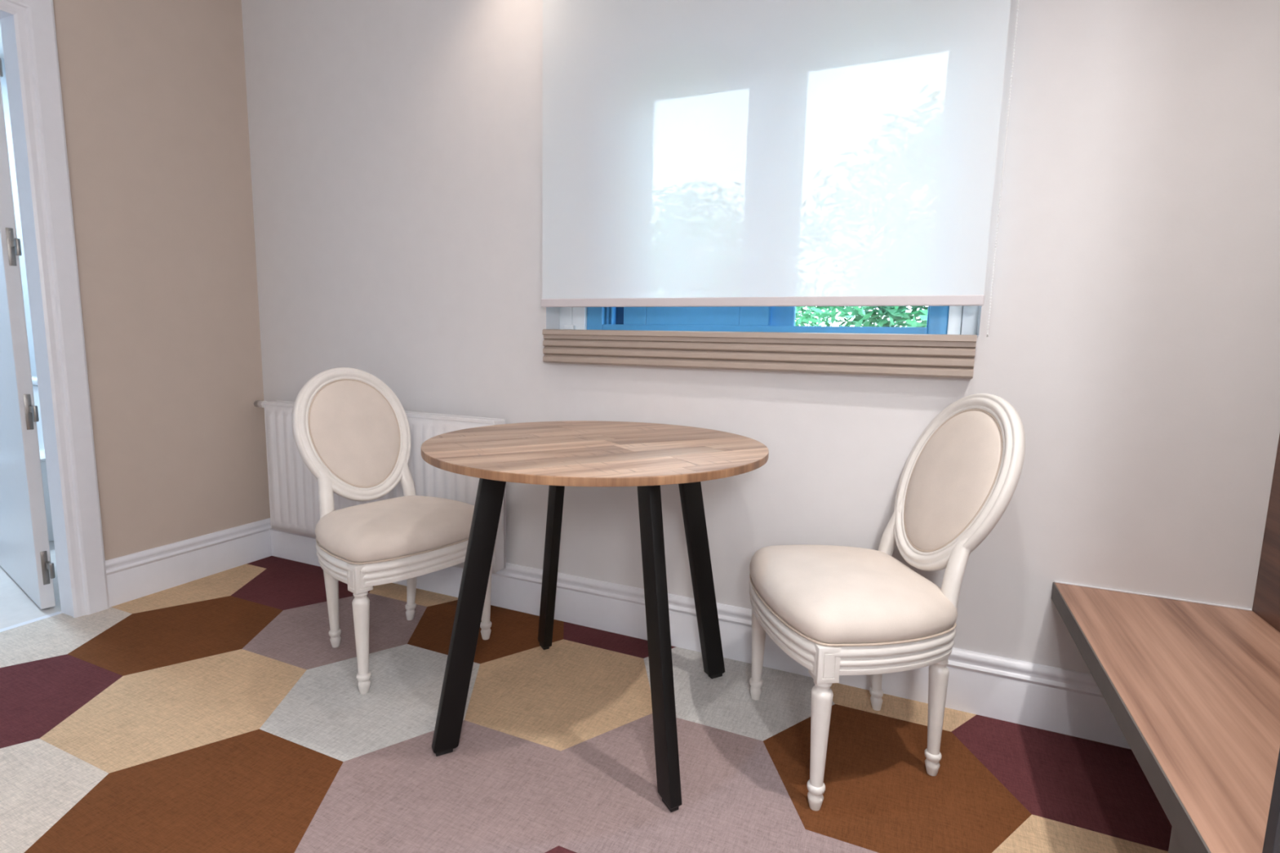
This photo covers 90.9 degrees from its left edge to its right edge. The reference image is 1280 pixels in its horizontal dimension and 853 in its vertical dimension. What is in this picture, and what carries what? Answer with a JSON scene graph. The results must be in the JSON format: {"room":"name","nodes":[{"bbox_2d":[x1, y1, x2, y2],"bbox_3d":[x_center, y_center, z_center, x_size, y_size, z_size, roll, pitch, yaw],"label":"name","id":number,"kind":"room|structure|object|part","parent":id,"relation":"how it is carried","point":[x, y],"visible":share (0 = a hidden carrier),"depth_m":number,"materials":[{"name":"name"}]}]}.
{"room":"dining room","nodes":[
{"label":"dining room","id":0,"kind":"room"},
{"bbox_2d":[0,23,4,58],"bbox_3d":[-3.065,-1.841,2.015,1.970,0.100,2.600,5,8,23],"label":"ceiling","id":1,"kind":"structure","parent":0,"point":[2,55],"depth_m":3.25,"materials":[{"name":"white paint"}]},
{"bbox_2d":[0,57,36,376],"bbox_3d":[-3.950,-0.615,2.557,0.100,2.510,2.400,5,8,23],"label":"wall","id":2,"kind":"structure","parent":0,"point":[3,80],"depth_m":3.49,"materials":[{"name":"paint"}]},
{"bbox_2d":[53,0,270,560],"bbox_3d":[-2.437,-0.400,1.143,0.078,2.500,3.600,5,8,23],"label":"wall","id":3,"kind":"structure","parent":0,"point":[154,100],"depth_m":2.42,"materials":[{"name":"beige paint"}]},
{"bbox_2d":[0,0,109,632],"bbox_3d":[-2.240,-0.328,2.030,0.687,2.133,1.414,-1,8,-16],"label":"door","id":4,"kind":"structure","parent":3,"relation":"in","point":[28,27],"depth_m":2.15,"materials":[{"name":"white paint"}]},
{"bbox_2d":[105,518,271,607],"bbox_3d":[-1.826,0.544,2.601,0.020,0.174,0.668,5,8,23],"label":"baseboard","id":5,"kind":"structure","parent":3,"relation":"attached to","point":[130,577],"depth_m":2.55,"materials":[{"name":"white paint"}]},
{"bbox_2d":[0,540,1172,852],"bbox_3d":[-1.712,0.872,1.032,5.420,0.060,3.700,5,8,23],"label":"floor","id":6,"kind":"structure","parent":0,"point":[218,713],"depth_m":1.56,"materials":[{"name":"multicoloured carpet"}]},
{"bbox_2d":[31,376,53,541],"bbox_3d":[-2.916,0.155,3.066,0.400,0.775,0.785,5,8,23],"label":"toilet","id":7,"kind":"object","parent":6,"relation":"on","point":[34,380],"visible":0.03,"depth_m":3.03,"materials":[{"name":"white ceramic"}]},
{"bbox_3d":[-2.825,-0.235,3.203,0.400,0.035,0.375,5,8,23],"label":"cistern lid","id":8,"kind":"part","parent":7,"relation":"part of","materials":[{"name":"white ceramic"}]},
{"bbox_3d":[-2.961,0.142,2.960,0.400,0.023,0.560,5,8,23],"label":"seat lid","id":9,"kind":"part","parent":7,"relation":"part of","materials":[{"name":"white plastic"}]},
{"bbox_3d":[-2.955,0.350,3.011,0.380,0.400,0.590,5,8,23],"label":"bowl","id":10,"kind":"part","parent":7,"relation":"part of","materials":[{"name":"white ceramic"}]},
{"bbox_2d":[292,367,495,693],"bbox_3d":[-0.813,0.272,2.042,0.566,0.903,0.490,7,9,37],"label":"chair","id":11,"kind":"object","parent":6,"relation":"on","point":[351,431],"visible":0.88,"depth_m":2.00,"materials":[{"name":"beige paint"}]},
{"bbox_3d":[-0.990,0.544,2.028,0.052,0.360,0.050,7,9,37],"label":"leg","id":12,"kind":"part","parent":11,"relation":"part of","materials":[{"name":"beige paint"}]},
{"bbox_3d":[-0.958,0.024,2.127,0.186,0.439,0.394,7,9,37],"label":"medallion frame","id":13,"kind":"part","parent":11,"relation":"part of","materials":[{"name":"beige paint"}]},
{"bbox_2d":[309,380,399,486],"bbox_3d":[-0.957,0.024,2.126,0.150,0.360,0.310,7,9,37],"label":"cushion","id":14,"kind":"object","parent":11,"relation":"on","point":[354,424],"depth_m":2.10,"materials":[{"name":"beige fabric"}]},
{"bbox_3d":[-0.786,0.606,1.783,0.046,0.310,0.046,7,9,37],"label":"leg","id":15,"kind":"part","parent":11,"relation":"part of","materials":[{"name":"beige paint"}]},
{"bbox_3d":[-0.759,0.377,2.011,0.423,0.070,0.490,7,9,37],"label":"seat rail","id":16,"kind":"part","parent":11,"relation":"part of","materials":[{"name":"beige paint"}]},
{"bbox_2d":[315,495,474,562],"bbox_3d":[-0.757,0.298,2.001,0.423,0.092,0.490,7,9,37],"label":"seat cushion","id":17,"kind":"object","parent":11,"relation":"on","point":[405,528],"depth_m":1.86,"materials":[{"name":"beige fabric"}]},
{"bbox_3d":[-0.814,0.518,2.254,0.052,0.360,0.050,7,9,37],"label":"leg","id":18,"kind":"part","parent":11,"relation":"part of","materials":[{"name":"beige paint"}]},
{"bbox_3d":[-0.520,0.567,2.122,0.046,0.310,0.046,7,9,37],"label":"leg","id":19,"kind":"part","parent":11,"relation":"part of","materials":[{"name":"beige paint"}]},
{"bbox_2d":[421,421,768,812],"bbox_3d":[-0.117,0.411,1.690,0.872,0.750,0.872,5,8,23],"label":"round table","id":20,"kind":"object","parent":6,"relation":"on","point":[646,456],"visible":1,"depth_m":1.51,"materials":[{"name":"brown wood"}]},
{"bbox_3d":[-0.411,0.430,1.533,0.196,0.720,0.029,-3,9,-28],"label":"leg","id":21,"kind":"part","parent":20,"relation":"part of","materials":[{"name":"black metal"}]},
{"bbox_3d":[-0.276,0.374,1.982,0.029,0.720,0.196,-3,9,-28],"label":"leg","id":22,"kind":"part","parent":20,"relation":"part of","materials":[{"name":"black metal"}]},
{"bbox_3d":[0.041,0.458,1.400,0.029,0.720,0.196,-3,9,-28],"label":"leg","id":23,"kind":"part","parent":20,"relation":"part of","materials":[{"name":"black metal"}]},
{"bbox_3d":[0.176,0.402,1.848,0.196,0.720,0.029,-3,9,-28],"label":"leg","id":24,"kind":"part","parent":20,"relation":"part of","materials":[{"name":"black metal"}]},
{"bbox_2d":[748,393,1025,811],"bbox_3d":[0.579,0.365,1.569,0.566,0.903,0.490,0,8,-7],"label":"chair","id":25,"kind":"object","parent":6,"relation":"on","point":[835,611],"visible":1,"depth_m":1.45,"materials":[{"name":"beige paint"}]},
{"bbox_3d":[0.336,0.629,1.795,0.046,0.310,0.046,0,8,-7],"label":"leg","id":26,"kind":"part","parent":25,"relation":"part of","materials":[{"name":"beige paint"}]},
{"bbox_3d":[0.389,0.687,1.370,0.046,0.310,0.046,0,8,-7],"label":"leg","id":27,"kind":"part","parent":25,"relation":"part of","materials":[{"name":"beige paint"}]},
{"bbox_3d":[0.505,0.463,1.574,0.423,0.070,0.490,0,8,-7],"label":"seat rail","id":28,"kind":"part","parent":25,"relation":"part of","materials":[{"name":"beige paint"}]},
{"bbox_2d":[749,544,957,644],"bbox_3d":[0.507,0.384,1.563,0.423,0.092,0.490,0,8,-7],"label":"seat cushion","id":29,"kind":"object","parent":25,"relation":"on","point":[815,594],"depth_m":1.42,"materials":[{"name":"beige fabric"}]},
{"bbox_3d":[0.660,0.616,1.760,0.052,0.360,0.050,0,8,-7],"label":"leg","id":30,"kind":"part","parent":25,"relation":"part of","materials":[{"name":"beige paint"}]},
{"bbox_3d":[0.695,0.654,1.477,0.052,0.360,0.050,0,8,-7],"label":"leg","id":31,"kind":"part","parent":25,"relation":"part of","materials":[{"name":"beige paint"}]},
{"bbox_2d":[905,410,1000,550],"bbox_3d":[0.772,0.137,1.563,0.150,0.360,0.310,0,8,-7],"label":"cushion","id":32,"kind":"object","parent":25,"relation":"on","point":[953,471],"depth_m":1.53,"materials":[{"name":"beige fabric"}]},
{"bbox_3d":[0.772,0.136,1.563,0.186,0.439,0.394,0,8,-7],"label":"medallion frame","id":33,"kind":"part","parent":25,"relation":"part of","materials":[{"name":"beige paint"}]},
{"bbox_2d":[1051,581,1279,852],"bbox_3d":[0.928,0.722,0.807,0.429,0.410,1.750,5,8,23],"label":"bench","id":34,"kind":"object","parent":6,"relation":"on","point":[1192,688],"visible":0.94,"depth_m":1.11,"materials":[{"name":"brown wood"}]},
{"bbox_3d":[0.577,0.777,0.518,0.020,0.362,0.829,5,8,23],"label":"panel","id":35,"kind":"part","parent":34,"relation":"part of","materials":[{"name":"wood"}]},
{"bbox_2d":[1252,434,1279,631],"bbox_3d":[1.296,-0.445,0.935,0.026,1.892,0.959,5,8,23],"label":"wall panel","id":36,"kind":"object","parent":34,"relation":"on","point":[1266,603],"visible":1,"depth_m":1.44,"materials":[{"name":"brown wood"}]},
{"bbox_2d":[1262,748,1279,852],"bbox_3d":[0.904,-0.401,0.532,0.360,1.892,0.020,5,8,23],"label":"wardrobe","id":37,"kind":"object","parent":34,"relation":"on","point":[1272,838],"visible":1,"depth_m":0.71,"materials":[{"name":"wood"}]},
{"bbox_2d":[241,0,1279,674],"bbox_3d":[-0.038,-0.485,2.188,3.770,2.500,0.250,5,8,23],"label":"wall","id":38,"kind":"structure","parent":0,"point":[1133,340],"depth_m":1.75,"materials":[{"name":"grey paint"}]},
{"bbox_2d":[253,400,506,573],"bbox_3d":[-1.091,0.206,2.545,1.289,0.560,0.100,5,8,23],"label":"radiator","id":39,"kind":"object","parent":38,"relation":"attached to","point":[293,489],"visible":0.4,"depth_m":2.61,"materials":[{"name":"white metal"}]},
{"bbox_3d":[-1.651,-0.098,2.742,0.062,0.033,0.033,5,8,23],"label":"valve knob","id":40,"kind":"part","parent":39,"relation":"part of","materials":[{"name":"white ceramic"}]},
{"bbox_2d":[264,400,503,424],"bbox_3d":[-1.046,-0.060,2.480,1.189,0.013,0.062,5,8,23],"label":"grille","id":41,"kind":"object","parent":39,"relation":"attached to","point":[412,416],"depth_m":2.34,"materials":[{"name":"white metal"}]},
{"bbox_2d":[270,521,1130,749],"bbox_3d":[-0.117,0.633,2.211,3.470,0.174,0.020,5,8,23],"label":"baseboard","id":42,"kind":"structure","parent":38,"relation":"attached to","point":[1064,701],"depth_m":1.97,"materials":[{"name":"white paint"}]},
{"bbox_2d":[542,328,977,378],"bbox_3d":[0.277,-0.230,1.909,1.306,0.114,0.060,5,8,23],"label":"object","id":43,"kind":"structure","parent":38,"relation":"attached to","point":[920,355],"depth_m":1.83,"materials":[{"name":"beige paint"}]},
{"bbox_2d":[559,306,978,334],"bbox_3d":[0.349,-0.742,1.996,1.337,0.885,0.130,5,8,23],"label":"window","id":44,"kind":"structure","parent":38,"relation":"in","point":[941,320],"depth_m":2.03,"materials":[{"name":"blue metal"}]},
{"bbox_3d":[-0.094,-0.755,2.193,0.020,0.790,0.035,5,8,23],"label":"track rail","id":45,"kind":"part","parent":44,"relation":"part of","materials":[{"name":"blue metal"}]},
{"bbox_3d":[0.188,-0.727,2.051,0.506,0.786,0.033,5,8,23],"label":"sash","id":46,"kind":"part","parent":44,"relation":"part of","materials":[{"name":"blue metal"}]},
{"bbox_3d":[0.641,-0.697,1.897,0.470,0.795,0.035,5,8,23],"label":"sash","id":47,"kind":"part","parent":44,"relation":"part of","materials":[{"name":"blue metal"}]},
{"bbox_2d":[541,0,1019,337],"bbox_3d":[0.295,-0.898,1.811,1.348,1.248,0.075,5,8,23],"label":"roller blind","id":48,"kind":"object","parent":38,"relation":"attached to","point":[695,153],"visible":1,"depth_m":1.77,"materials":[{"name":"fabric"}]},
{"bbox_3d":[0.902,-0.823,1.534,0.005,1.198,0.030,5,9,28],"label":"bead chain","id":49,"kind":"part","parent":48,"relation":"part of","materials":[{"name":"white plastic"}]},
{"label":"outside","id":50,"kind":"structure","parent":0,"visible":0},
{"bbox_3d":[14.980,-1.259,28.462,70.000,0.100,59.740,5,8,23],"label":"ground","id":51,"kind":"structure","parent":50,"visible":0},
{"bbox_2d":[795,306,844,326],"bbox_3d":[0.937,-1.786,10.919,5.077,4.938,3.305,5,8,23],"label":"tree","id":52,"kind":"object","parent":51,"relation":"on","point":[801,308],"visible":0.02,"depth_m":9.96,"materials":[{"name":"green plant"}]},
{"bbox_2d":[795,306,928,327],"bbox_3d":[3.850,-1.160,6.352,5.159,5.020,3.152,8,10,43],"label":"tree","id":53,"kind":"object","parent":51,"relation":"on","point":[862,315],"visible":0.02,"depth_m":7.02,"materials":[{"name":"green plant"}]}
]}

